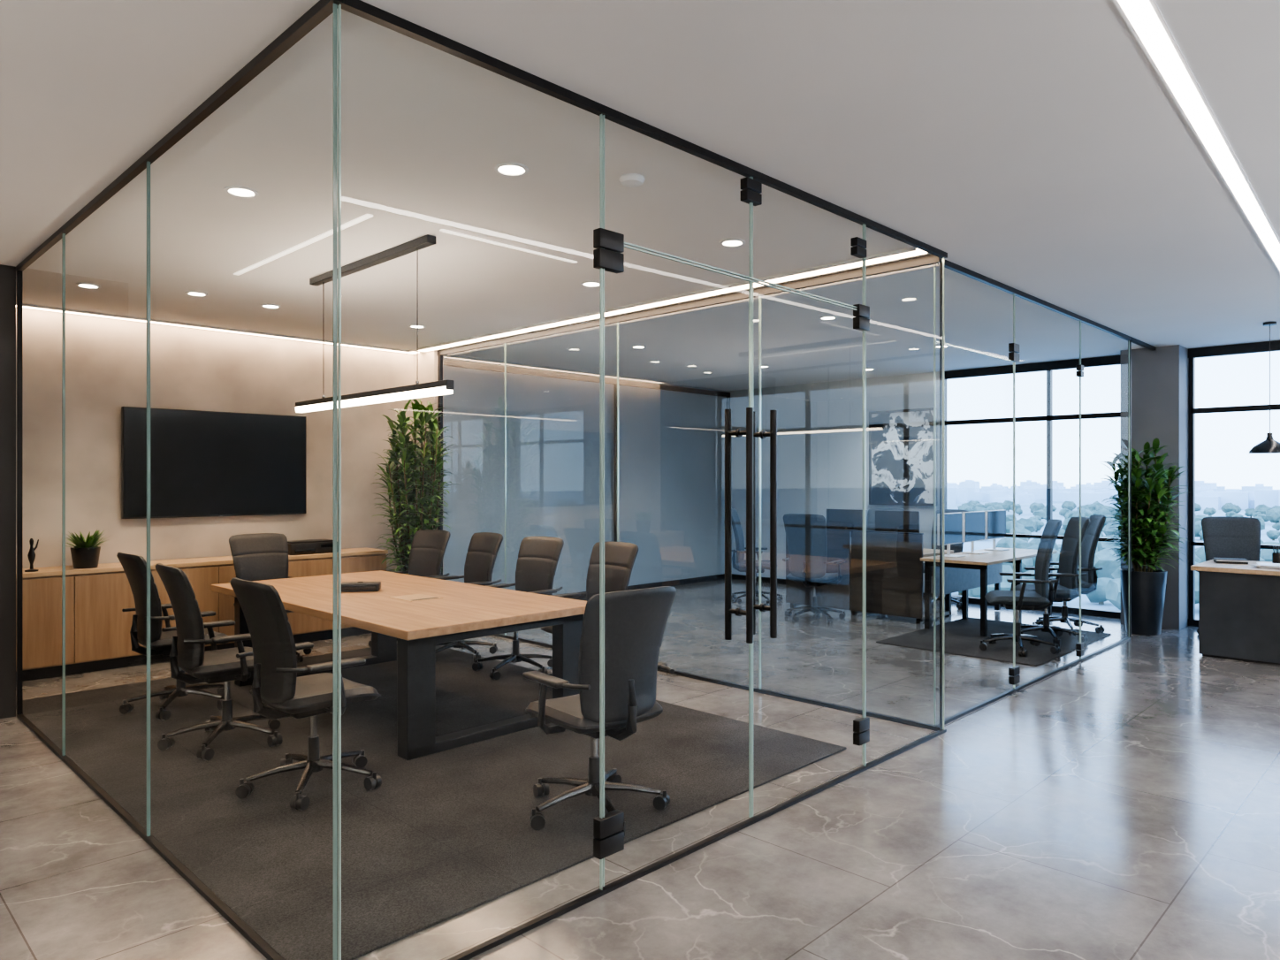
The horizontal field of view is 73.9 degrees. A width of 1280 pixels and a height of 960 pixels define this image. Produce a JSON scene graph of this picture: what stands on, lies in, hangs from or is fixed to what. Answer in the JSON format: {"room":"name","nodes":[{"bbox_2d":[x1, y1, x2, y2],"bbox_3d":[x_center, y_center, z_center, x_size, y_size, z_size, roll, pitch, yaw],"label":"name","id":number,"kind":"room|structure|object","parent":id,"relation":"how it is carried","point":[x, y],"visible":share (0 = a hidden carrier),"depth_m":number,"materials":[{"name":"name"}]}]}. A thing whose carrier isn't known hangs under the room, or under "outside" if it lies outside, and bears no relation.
{"room":"office","nodes":[
{"label":"office","id":0,"kind":"room"},
{"bbox_2d":[0,264,15,718],"bbox_3d":[-4.898,0.076,5.945,1.580,2.967,0.625,0,0,44],"label":"wall panel","id":1,"kind":"object","parent":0,"point":[7,273],"visible":1,"depth_m":5.58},
{"bbox_2d":[15,306,728,594],"bbox_3d":[-2.180,0.076,9.985,0.200,2.967,10.400,0,0,44],"label":"wall","id":2,"kind":"structure","parent":0,"point":[192,369],"depth_m":9.12,"materials":[{"name":"paint"}]},
{"bbox_2d":[121,406,306,518],"bbox_3d":[-3.943,-0.150,7.996,0.071,0.980,1.630,0,0,44],"label":"wall-mounted television","id":3,"kind":"object","parent":2,"relation":"attached to","point":[203,463],"visible":1,"depth_m":7.91,"materials":[{"name":"black plastic"}]},
{"bbox_2d":[566,573,724,599],"bbox_3d":[-0.512,1.520,11.529,0.020,0.080,5.460,0,0,44],"label":"trim","id":4,"kind":"structure","parent":2,"relation":"attached to","point":[681,582],"depth_m":12.57,"materials":[{"name":"black metal"}]},
{"bbox_2d":[414,350,443,574],"bbox_3d":[-2.402,0.076,9.474,0.600,2.967,0.120,0,0,44],"label":"wall","id":5,"kind":"structure","parent":0,"point":[428,361],"depth_m":9.30,"materials":[{"name":"paint"}]},
{"bbox_2d":[0,0,1279,391],"bbox_3d":[1.073,-1.482,4.271,12.850,0.150,14.000,0,0,44],"label":"ceiling","id":6,"kind":"structure","parent":0,"point":[1038,146],"depth_m":3.87,"materials":[{"name":"paint"}]},
{"bbox_2d":[75,282,100,289],"bbox_3d":[-3.990,-1.405,6.157,0.156,0.012,0.156,0,0,44],"label":"recessed light","id":7,"kind":"object","parent":6,"relation":"in","point":[81,285],"depth_m":6.16,"materials":[{"name":"white plastic"}]},
{"bbox_2d":[184,290,208,296],"bbox_3d":[-3.342,-1.405,6.418,0.156,0.012,0.156,0,0,44],"label":"recessed light","id":8,"kind":"object","parent":6,"relation":"in","point":[191,293],"depth_m":6.41,"materials":[{"name":"white plastic"}]},
{"bbox_2d":[15,304,419,354],"bbox_3d":[-3.824,-1.409,8.054,0.120,0.016,3.860,0,0,44],"label":"strip light","id":9,"kind":"object","parent":6,"relation":"in","point":[414,353],"visible":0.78,"depth_m":7.87,"materials":[{"name":"white"}]},
{"bbox_2d":[223,185,259,198],"bbox_3d":[-1.941,-1.405,4.147,0.156,0.012,0.156,0,0,44],"label":"recessed light","id":10,"kind":"object","parent":6,"relation":"in","point":[238,191],"depth_m":4.14,"materials":[{"name":"white plastic"}]},
{"bbox_2d":[259,304,281,308],"bbox_3d":[-2.985,-1.405,6.881,0.156,0.012,0.156,0,0,44],"label":"recessed light","id":11,"kind":"object","parent":6,"relation":"in","point":[269,306],"depth_m":6.88,"materials":[{"name":"white plastic"}]},
{"bbox_2d":[233,213,373,274],"bbox_3d":[-2.094,-1.409,5.162,1.860,0.016,0.035,0,0,44],"label":"diffuser","id":12,"kind":"object","parent":6,"relation":"in","point":[365,217],"depth_m":5.08,"materials":[{"name":"white plastic"}]},
{"bbox_2d":[295,234,453,412],"bbox_3d":[-1.763,-0.946,5.450,1.970,0.922,0.060,0,0,44],"label":"pendant lamp","id":13,"kind":"object","parent":6,"relation":"hanging from","point":[442,387],"visible":1,"depth_m":5.21,"materials":[{"name":"black metal"}]},
{"bbox_2d":[408,324,426,327],"bbox_3d":[-2.039,-1.405,7.788,0.156,0.012,0.156,0,0,44],"label":"recessed light","id":14,"kind":"object","parent":6,"relation":"in","point":[412,325],"depth_m":7.78,"materials":[{"name":"white plastic"}]},
{"bbox_2d":[439,228,577,263],"bbox_3d":[-0.766,-1.409,5.137,0.030,0.016,1.000,0,0,44],"label":"diffuser","id":15,"kind":"object","parent":6,"relation":"in","point":[442,230],"depth_m":5.09,"materials":[{"name":"white plastic"}]},
{"bbox_2d":[418,313,599,351],"bbox_3d":[-1.348,-1.409,8.252,2.908,0.016,0.108,0,0,44],"label":"recessed light","id":16,"kind":"object","parent":6,"relation":"in","point":[594,316],"depth_m":8.10,"materials":[{"name":"white plastic"}]},
{"bbox_2d":[494,162,528,175],"bbox_3d":[-0.581,-1.405,3.848,0.156,0.012,0.156,0,0,44],"label":"recessed light","id":17,"kind":"object","parent":6,"relation":"in","point":[507,169],"depth_m":3.84,"materials":[{"name":"white plastic"}]},
{"bbox_2d":[580,281,599,287],"bbox_3d":[-0.347,-1.405,6.099,0.156,0.012,0.156,0,0,44],"label":"recessed light","id":18,"kind":"object","parent":6,"relation":"in","point":[591,284],"depth_m":6.10,"materials":[{"name":"white plastic"}]},
{"bbox_2d":[618,173,644,187],"bbox_3d":[-0.037,-1.389,3.960,0.120,0.035,0.120,0,0,44],"label":"smoke detector","id":19,"kind":"object","parent":6,"relation":"attached to","point":[628,179],"visible":1,"depth_m":3.92,"materials":[{"name":"white plastic"}]},
{"bbox_2d":[631,345,646,348],"bbox_3d":[-0.014,-1.405,8.981,0.156,0.012,0.156,0,0,44],"label":"recessed light","id":20,"kind":"object","parent":6,"relation":"in","point":[634,346],"depth_m":8.98,"materials":[{"name":"white plastic"}]},
{"bbox_2d":[341,0,947,258],"bbox_3d":[0.514,-1.392,3.879,0.032,0.030,3.943,0,0,44],"label":"track","id":21,"kind":"object","parent":6,"relation":"attached to","point":[361,9],"visible":1,"depth_m":3.16,"materials":[{"name":"black metal"}]},
{"bbox_2d":[604,284,748,316],"bbox_3d":[0.239,-1.409,6.695,1.577,0.016,0.107,0,0,44],"label":"recessed light","id":22,"kind":"object","parent":6,"relation":"in","point":[745,286],"depth_m":6.63,"materials":[{"name":"white plastic"}]},
{"bbox_2d":[719,238,745,246],"bbox_3d":[0.546,-1.405,5.040,0.156,0.012,0.156,0,0,44],"label":"recessed light","id":23,"kind":"object","parent":6,"relation":"in","point":[729,242],"depth_m":5.03,"materials":[{"name":"white plastic"}]},
{"bbox_2d":[818,315,837,319],"bbox_3d":[1.628,-1.405,7.370,0.156,0.012,0.156,0,0,44],"label":"recessed light","id":24,"kind":"object","parent":6,"relation":"in","point":[826,317],"depth_m":7.36,"materials":[{"name":"white plastic"}]},
{"bbox_2d":[753,248,927,287],"bbox_3d":[1.259,-1.409,5.671,1.326,0.016,0.141,0,0,44],"label":"recessed light","id":25,"kind":"object","parent":6,"relation":"in","point":[918,252],"depth_m":5.61,"materials":[{"name":"white plastic"}]},
{"bbox_2d":[1131,336,1155,350],"bbox_3d":[5.138,-1.389,8.706,0.032,0.035,0.875,0,0,44],"label":"track","id":26,"kind":"object","parent":6,"relation":"attached to","point":[1133,340],"visible":0.93,"depth_m":8.67,"materials":[{"name":"black metal"}]},
{"bbox_2d":[1112,0,1279,273],"bbox_3d":[3.158,-1.408,4.396,0.519,0.018,9.904,0,0,44],"label":"led strip","id":27,"kind":"object","parent":6,"relation":"in","point":[1144,19],"depth_m":3.19,"materials":[{"name":"white plastic"}]},
{"bbox_2d":[1248,321,1279,453],"bbox_3d":[5.621,-0.824,7.598,0.310,1.167,0.310,0,0,44],"label":"dome pendant lamp","id":28,"kind":"object","parent":6,"relation":"hanging from","point":[1269,445],"visible":1,"depth_m":7.57,"materials":[{"name":"metal"}]},
{"bbox_2d":[0,579,1279,959],"bbox_3d":[1.073,1.620,4.271,12.850,0.120,14.000,0,0,44],"label":"floor","id":29,"kind":"structure","parent":0,"point":[1122,803],"depth_m":3.84,"materials":[{"name":"stone"}]},
{"bbox_2d":[15,0,343,959],"bbox_3d":[-2.483,0.077,4.033,4.526,2.967,0.032,0,0,44],"label":"glass wall","id":30,"kind":"structure","parent":29,"relation":"on","point":[323,9],"depth_m":3.51,"materials":[{"name":"clear glass"}]},
{"bbox_2d":[15,246,916,352],"bbox_3d":[-1.724,-1.405,5.895,5.880,0.025,3.720,0,0,44],"label":"light strip","id":31,"kind":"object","parent":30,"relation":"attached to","point":[912,248],"depth_m":7.07,"materials":[{"name":"paint"}]},
{"bbox_2d":[15,547,388,682],"bbox_3d":[-3.907,1.140,7.736,0.465,0.840,3.290,0,0,44],"label":"credenza","id":32,"kind":"object","parent":29,"relation":"on","point":[98,636],"visible":0.46,"depth_m":6.97,"materials":[{"name":"brown wood"}]},
{"bbox_2d":[24,538,38,571],"bbox_3d":[-4.793,0.589,6.709,0.090,0.262,0.094,0,0,44],"label":"figurine","id":33,"kind":"object","parent":32,"relation":"on","point":[31,555],"visible":1,"depth_m":6.70,"materials":[{"name":"black metal"}]},
{"bbox_2d":[60,529,109,568],"bbox_3d":[-4.552,0.562,6.979,0.439,0.316,0.363,0,0,44],"label":"potted succulent","id":34,"kind":"object","parent":32,"relation":"on","point":[85,554],"visible":0.99,"depth_m":6.91,"materials":[{"name":"green plant"}]},
{"bbox_2d":[287,538,332,555],"bbox_3d":[-3.259,0.657,8.383,0.285,0.125,0.480,0,0,44],"label":"receiver","id":35,"kind":"object","parent":32,"relation":"on","point":[308,546],"visible":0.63,"depth_m":8.26,"materials":[{"name":"black plastic"}]},
{"bbox_2d":[228,533,311,662],"bbox_3d":[-3.178,1.012,7.374,0.696,1.070,0.681,0,0,44],"label":"chair","id":36,"kind":"object","parent":29,"relation":"on","point":[257,556],"visible":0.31,"depth_m":7.52,"materials":[{"name":"grey leather"}]},
{"bbox_2d":[370,397,461,574],"bbox_3d":[-2.256,0.313,8.576,0.886,2.494,0.879,0,0,-16],"label":"potted plant","id":37,"kind":"object","parent":29,"relation":"on","point":[430,453],"visible":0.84,"depth_m":8.44,"materials":[{"name":"plant"}]},
{"bbox_2d":[15,643,846,959],"bbox_3d":[-1.600,1.554,5.437,4.700,0.012,3.200,0,0,44],"label":"rug","id":38,"kind":"object","parent":29,"relation":"on","point":[444,835],"visible":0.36,"depth_m":4.22,"materials":[{"name":"grey carpet"}]},
{"bbox_2d":[116,551,228,720],"bbox_3d":[-3.152,1.012,5.808,0.681,1.070,0.696,0,0,44],"label":"chair","id":39,"kind":"object","parent":38,"relation":"on","point":[134,567],"visible":0.74,"depth_m":5.59,"materials":[{"name":"grey leather"}]},
{"bbox_2d":[155,563,282,760],"bbox_3d":[-2.458,1.012,5.031,0.696,1.070,0.681,0,0,-42],"label":"chair","id":40,"kind":"object","parent":38,"relation":"on","point":[187,652],"visible":0.91,"depth_m":4.83,"materials":[{"name":"grey leather"}]},
{"bbox_2d":[230,577,381,810],"bbox_3d":[-1.674,1.012,4.315,0.681,1.070,0.696,0,0,44],"label":"chair","id":41,"kind":"object","parent":38,"relation":"on","point":[276,684],"visible":0.98,"depth_m":4.11,"materials":[{"name":"grey leather"}]},
{"bbox_2d":[211,570,586,760],"bbox_3d":[-1.783,1.177,6.093,2.920,0.741,1.440,0,0,44],"label":"conference table","id":42,"kind":"object","parent":38,"relation":"on","point":[422,613],"visible":0.76,"depth_m":5.38,"materials":[{"name":"brown wood"}]},
{"bbox_2d":[341,581,380,591],"bbox_3d":[-2.038,0.774,6.202,0.280,0.064,0.113,0,0,-8],"label":"conference speakerphone","id":43,"kind":"object","parent":42,"relation":"on","point":[346,586],"visible":0.88,"depth_m":6.15,"materials":[{"name":"black plastic"}]},
{"bbox_2d":[368,529,450,647],"bbox_3d":[-2.132,1.012,7.885,0.681,1.070,0.696,0,0,36],"label":"chair","id":44,"kind":"object","parent":38,"relation":"on","point":[429,546],"visible":0.36,"depth_m":8.08,"materials":[{"name":"grey fabric"}]},
{"bbox_2d":[429,532,502,662],"bbox_3d":[-1.577,1.012,7.476,0.696,1.070,0.681,0,0,-42],"label":"chair","id":45,"kind":"object","parent":38,"relation":"on","point":[483,547],"visible":0.45,"depth_m":7.59,"materials":[{"name":"grey fabric"}]},
{"bbox_2d":[472,536,563,679],"bbox_3d":[-0.984,1.012,6.898,0.681,1.070,0.696,0,0,40],"label":"chair","id":46,"kind":"object","parent":38,"relation":"on","point":[538,557],"visible":0.6,"depth_m":7.03,"materials":[{"name":"grey leather"}]},
{"bbox_2d":[539,541,638,686],"bbox_3d":[-0.378,1.012,6.300,0.696,1.070,0.681,0,0,-44],"label":"chair","id":47,"kind":"object","parent":38,"relation":"on","point":[620,557],"visible":0.28,"depth_m":6.47,"materials":[{"name":"grey leather"}]},
{"bbox_2d":[522,586,676,837],"bbox_3d":[-0.220,1.012,3.973,0.681,1.070,0.696,0,0,-40],"label":"chair","id":48,"kind":"object","parent":38,"relation":"on","point":[636,620],"visible":0.92,"depth_m":3.79,"materials":[{"name":"grey leather"}]},
{"bbox_2d":[337,3,602,959],"bbox_3d":[-0.509,0.080,2.836,0.012,2.924,1.038,0,0,44],"label":"glass wall","id":49,"kind":"structure","parent":29,"relation":"on","point":[339,5],"depth_m":2.47,"materials":[{"name":"clear glass"}]},
{"bbox_2d":[437,319,599,647],"bbox_3d":[-1.262,0.076,8.356,2.569,2.965,0.040,0,0,44],"label":"glass wall divider","id":50,"kind":"object","parent":29,"relation":"on","point":[592,323],"depth_m":8.42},
{"bbox_2d":[443,358,730,541],"bbox_3d":[-0.494,0.091,11.497,0.050,2.937,5.420,0,0,44],"label":"glass wall","id":51,"kind":"structure","parent":29,"relation":"on","point":[446,362],"depth_m":11.64,"materials":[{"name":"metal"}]},
{"bbox_2d":[604,289,748,541],"bbox_3d":[0.263,-0.441,6.859,1.548,1.932,0.040,0,0,44],"label":"glass wall divider","id":52,"kind":"object","parent":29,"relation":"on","point":[743,294],"depth_m":6.96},
{"bbox_2d":[593,228,753,886],"bbox_3d":[0.171,0.295,3.530,0.151,2.474,0.954,0,0,44],"label":"door","id":53,"kind":"structure","parent":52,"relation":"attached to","point":[608,833],"depth_m":3.75,"materials":[{"name":"clear glass"}]},
{"bbox_2d":[446,728,946,959],"bbox_3d":[0.510,1.552,3.875,0.024,0.017,3.939,0,0,44],"label":"floor track","id":54,"kind":"object","parent":29,"relation":"on","point":[499,940],"visible":1,"depth_m":3.44,"materials":[{"name":"black metal"}]},
{"bbox_2d":[731,508,783,604],"bbox_3d":[1.479,0.965,10.959,0.698,1.190,0.681,0,0,14],"label":"chair","id":55,"kind":"object","parent":29,"relation":"on","point":[740,566],"visible":0.83,"depth_m":10.91,"materials":[{"name":"blue fabric"}]},
{"bbox_2d":[782,513,845,623],"bbox_3d":[1.939,0.965,9.564,0.681,1.190,0.698,0,0,34],"label":"chair","id":56,"kind":"object","parent":29,"relation":"on","point":[805,534],"visible":1,"depth_m":9.34,"materials":[{"name":"blue fabric"}]},
{"bbox_2d":[753,254,942,731],"bbox_3d":[1.365,0.076,5.778,1.441,2.965,0.040,0,0,44],"label":"glass wall divider","id":57,"kind":"object","parent":29,"relation":"on","point":[807,283],"depth_m":5.67,"materials":[{"name":"clear glass"}]},
{"bbox_2d":[751,280,869,816],"bbox_3d":[0.866,0.298,4.237,0.151,2.467,1.029,0,0,44],"label":"door","id":58,"kind":"structure","parent":57,"relation":"attached to","point":[861,735],"depth_m":3.96,"materials":[{"name":"clear glass"}]},
{"bbox_2d":[785,528,953,623],"bbox_3d":[2.703,1.067,10.093,1.760,0.985,0.845,0,0,44],"label":"office desk","id":59,"kind":"object","parent":29,"relation":"on","point":[894,564],"visible":0.83,"depth_m":9.59,"materials":[{"name":"brown wood"}]},
{"bbox_2d":[826,509,867,530],"bbox_3d":[2.471,0.579,10.157,0.540,0.460,0.200,0,0,44],"label":"computer monitor","id":60,"kind":"object","parent":59,"relation":"on","point":[836,519],"visible":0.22,"depth_m":10.14,"materials":[{"name":"black plastic"}]},
{"bbox_2d":[875,510,919,533],"bbox_3d":[2.935,0.579,9.701,0.540,0.460,0.200,0,0,44],"label":"computer monitor","id":61,"kind":"object","parent":59,"relation":"on","point":[885,520],"visible":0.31,"depth_m":9.67,"materials":[{"name":"black plastic"}]},
{"bbox_2d":[867,507,904,531],"bbox_3d":[3.135,0.965,11.097,0.681,1.190,0.698,0,0,34],"label":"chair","id":62,"kind":"object","parent":29,"relation":"on","point":[871,514],"visible":0.08,"depth_m":11.39,"materials":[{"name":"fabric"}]},
{"bbox_2d":[863,224,944,766],"bbox_3d":[1.545,0.080,4.929,0.012,2.924,0.954,0,0,44],"label":"glass wall","id":63,"kind":"structure","parent":29,"relation":"on","point":[864,765],"depth_m":4.59,"materials":[{"name":"clear glass"}]},
{"bbox_2d":[922,509,968,609],"bbox_3d":[3.705,0.965,10.529,0.698,1.190,0.681,0,0,-36],"label":"chair","id":64,"kind":"object","parent":29,"relation":"on","point":[956,547],"visible":0.12,"depth_m":10.60,"materials":[{"name":"blue fabric"}]},
{"bbox_2d":[876,617,1111,666],"bbox_3d":[3.503,1.554,8.367,1.480,0.012,2.050,0,0,44],"label":"rug","id":65,"kind":"object","parent":29,"relation":"on","point":[962,636],"visible":0.69,"depth_m":8.12,"materials":[{"name":"carpet"}]},
{"bbox_2d":[920,547,1056,636],"bbox_3d":[3.841,1.179,9.296,0.700,0.738,1.950,0,0,44],"label":"desk","id":66,"kind":"object","parent":65,"relation":"on","point":[971,571],"visible":0.73,"depth_m":9.02,"materials":[{"name":"brown wood"}]},
{"bbox_2d":[937,512,965,557],"bbox_3d":[3.288,0.579,8.990,0.200,0.460,0.540,0,0,44],"label":"computer monitor","id":67,"kind":"object","parent":66,"relation":"on","point":[953,521],"visible":0.94,"depth_m":8.99,"materials":[{"name":"white plastic"}]},
{"bbox_2d":[961,510,988,554],"bbox_3d":[3.709,0.579,9.419,0.200,0.460,0.540,0,0,44],"label":"computer monitor","id":68,"kind":"object","parent":66,"relation":"on","point":[973,522],"visible":1,"depth_m":9.39,"materials":[{"name":"white plastic"}]},
{"bbox_2d":[983,509,1009,550],"bbox_3d":[4.129,0.579,9.847,0.200,0.460,0.540,0,0,44],"label":"computer monitor","id":69,"kind":"object","parent":66,"relation":"on","point":[994,520],"visible":1,"depth_m":9.82,"materials":[{"name":"white plastic"}]},
{"bbox_2d":[979,518,1062,656],"bbox_3d":[3.449,0.953,7.741,0.698,1.190,0.681,0,0,16],"label":"chair","id":70,"kind":"object","parent":65,"relation":"on","point":[1038,599],"visible":0.93,"depth_m":7.66,"materials":[{"name":"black fabric"}]},
{"bbox_2d":[1015,516,1089,646],"bbox_3d":[3.949,0.953,8.235,0.698,1.190,0.681,0,0,9],"label":"chair","id":71,"kind":"object","parent":65,"relation":"on","point":[1068,590],"visible":0.75,"depth_m":8.19,"materials":[{"name":"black fabric"}]},
{"bbox_2d":[1032,514,1105,635],"bbox_3d":[4.388,0.953,8.754,0.698,1.190,0.681,0,0,14],"label":"chair","id":72,"kind":"object","parent":65,"relation":"on","point":[1089,582],"visible":0.55,"depth_m":8.69,"materials":[{"name":"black fabric"}]},
{"bbox_2d":[933,259,1131,726],"bbox_3d":[3.337,0.077,6.869,0.040,2.967,4.260,0,0,44],"label":"glass wall office","id":73,"kind":"structure","parent":29,"relation":"on","point":[1013,347],"depth_m":6.28,"materials":[{"name":"clear glass"}]},
{"bbox_2d":[1100,437,1188,635],"bbox_3d":[5.141,0.570,8.672,0.843,1.981,0.850,0,0,44],"label":"potted plant","id":74,"kind":"object","parent":29,"relation":"on","point":[1148,585],"visible":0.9,"depth_m":8.56,"materials":[{"name":"plant"}]},
{"bbox_2d":[1195,516,1260,634],"bbox_3d":[5.841,0.965,8.305,0.681,1.190,0.698,0,0,24],"label":"chair","id":75,"kind":"object","parent":29,"relation":"on","point":[1223,537],"visible":0.27,"depth_m":8.53,"materials":[{"name":"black fabric"}]},
{"bbox_2d":[1188,340,1279,626],"bbox_3d":[8.105,0.076,6.974,6.200,2.967,0.070,0,0,44],"label":"window","id":76,"kind":"structure","parent":29,"relation":"on","point":[1263,346],"depth_m":9.07,"materials":[{"name":"black metal"}]},
{"bbox_2d":[1190,558,1279,665],"bbox_3d":[6.068,1.160,7.040,2.400,0.800,0.950,0,0,44],"label":"reception desk","id":77,"kind":"object","parent":29,"relation":"on","point":[1239,604],"visible":0.98,"depth_m":7.34,"materials":[{"name":"dark grey laminate panel"},{"name":"oak wood"},{"name":"black metal"}]},
{"bbox_2d":[1213,557,1248,563],"bbox_3d":[5.407,0.741,7.794,0.240,0.037,0.180,0,0,27],"label":"notebook","id":78,"kind":"object","parent":77,"relation":"on","point":[1229,560],"visible":1,"depth_m":7.73,"materials":[{"name":"black plastic"}]},
{"bbox_2d":[1249,562,1279,569],"bbox_3d":[5.482,0.745,7.370,0.293,0.028,0.348,0,0,44],"label":"paper stack","id":79,"kind":"object","parent":77,"relation":"on","point":[1260,565],"visible":1,"depth_m":7.30,"materials":[{"name":"white paper"}]},
{"bbox_2d":[1272,546,1279,563],"bbox_3d":[5.775,0.679,7.713,0.076,0.161,0.076,0,0,44],"label":"pen cup","id":80,"kind":"object","parent":77,"relation":"on","point":[1276,556],"visible":0.81,"depth_m":7.70,"materials":[{"name":"black metal"}]},
{"bbox_2d":[602,114,866,308],"bbox_3d":[0.533,-1.148,3.898,0.040,0.468,1.924,0,0,44],"label":"transom","id":81,"kind":"object","parent":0,"point":[751,189],"depth_m":3.87,"materials":[{"name":"clear glass"}]},
{"bbox_2d":[728,371,939,592],"bbox_3d":[2.712,0.076,12.330,3.500,2.967,0.200,0,0,44],"label":"wall","id":82,"kind":"structure","parent":0,"point":[819,425],"depth_m":12.31,"materials":[{"name":"glass"}]},
{"bbox_2d":[731,573,924,599],"bbox_3d":[2.642,1.520,12.244,3.480,0.080,0.020,0,0,44],"label":"trim","id":83,"kind":"structure","parent":82,"relation":"attached to","point":[780,581],"depth_m":12.99,"materials":[{"name":"black metal"}]},
{"bbox_2d":[868,407,937,506],"bbox_3d":[3.504,-0.300,11.380,0.960,1.280,0.044,0,0,44],"label":"framed abstract painting","id":84,"kind":"object","parent":82,"relation":"attached to","point":[901,441],"visible":0.84,"depth_m":11.36,"materials":[{"name":"white paper"}]},
{"bbox_2d":[944,355,1120,618],"bbox_3d":[4.715,0.076,10.302,2.200,2.967,0.070,0,0,44],"label":"window","id":85,"kind":"structure","parent":82,"relation":"in","point":[1048,367],"depth_m":10.13,"materials":[{"name":"black metal"}]},
{"bbox_2d":[1120,344,1188,630],"bbox_3d":[5.605,0.076,9.246,0.550,2.967,0.550,0,0,44],"label":"wall column","id":86,"kind":"structure","parent":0,"point":[1160,377],"depth_m":8.99,"materials":[{"name":"paint"}]},
{"label":"outside","id":87,"kind":"structure","parent":0,"visible":0},
{"bbox_2d":[947,487,1279,618],"bbox_3d":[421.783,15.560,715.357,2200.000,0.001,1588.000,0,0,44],"label":"ground","id":88,"kind":"structure","parent":87,"point":[1026,514],"depth_m":228.79,"materials":[{"name":"white"}]},
{"bbox_2d":[947,480,1279,510],"bbox_3d":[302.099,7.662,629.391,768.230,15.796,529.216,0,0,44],"label":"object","id":89,"kind":"object","parent":88,"relation":"on","point":[1209,495],"visible":0.27,"depth_m":520.02,"materials":[{"name":"white"}]},
{"bbox_2d":[957,500,1279,609],"bbox_3d":[124.314,12.364,266.890,365.572,6.747,385.404,0,0,44],"label":"tree line","id":90,"kind":"object","parent":88,"relation":"on","point":[1108,581],"visible":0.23,"depth_m":203.39,"materials":[{"name":"green plant"}]}
]}

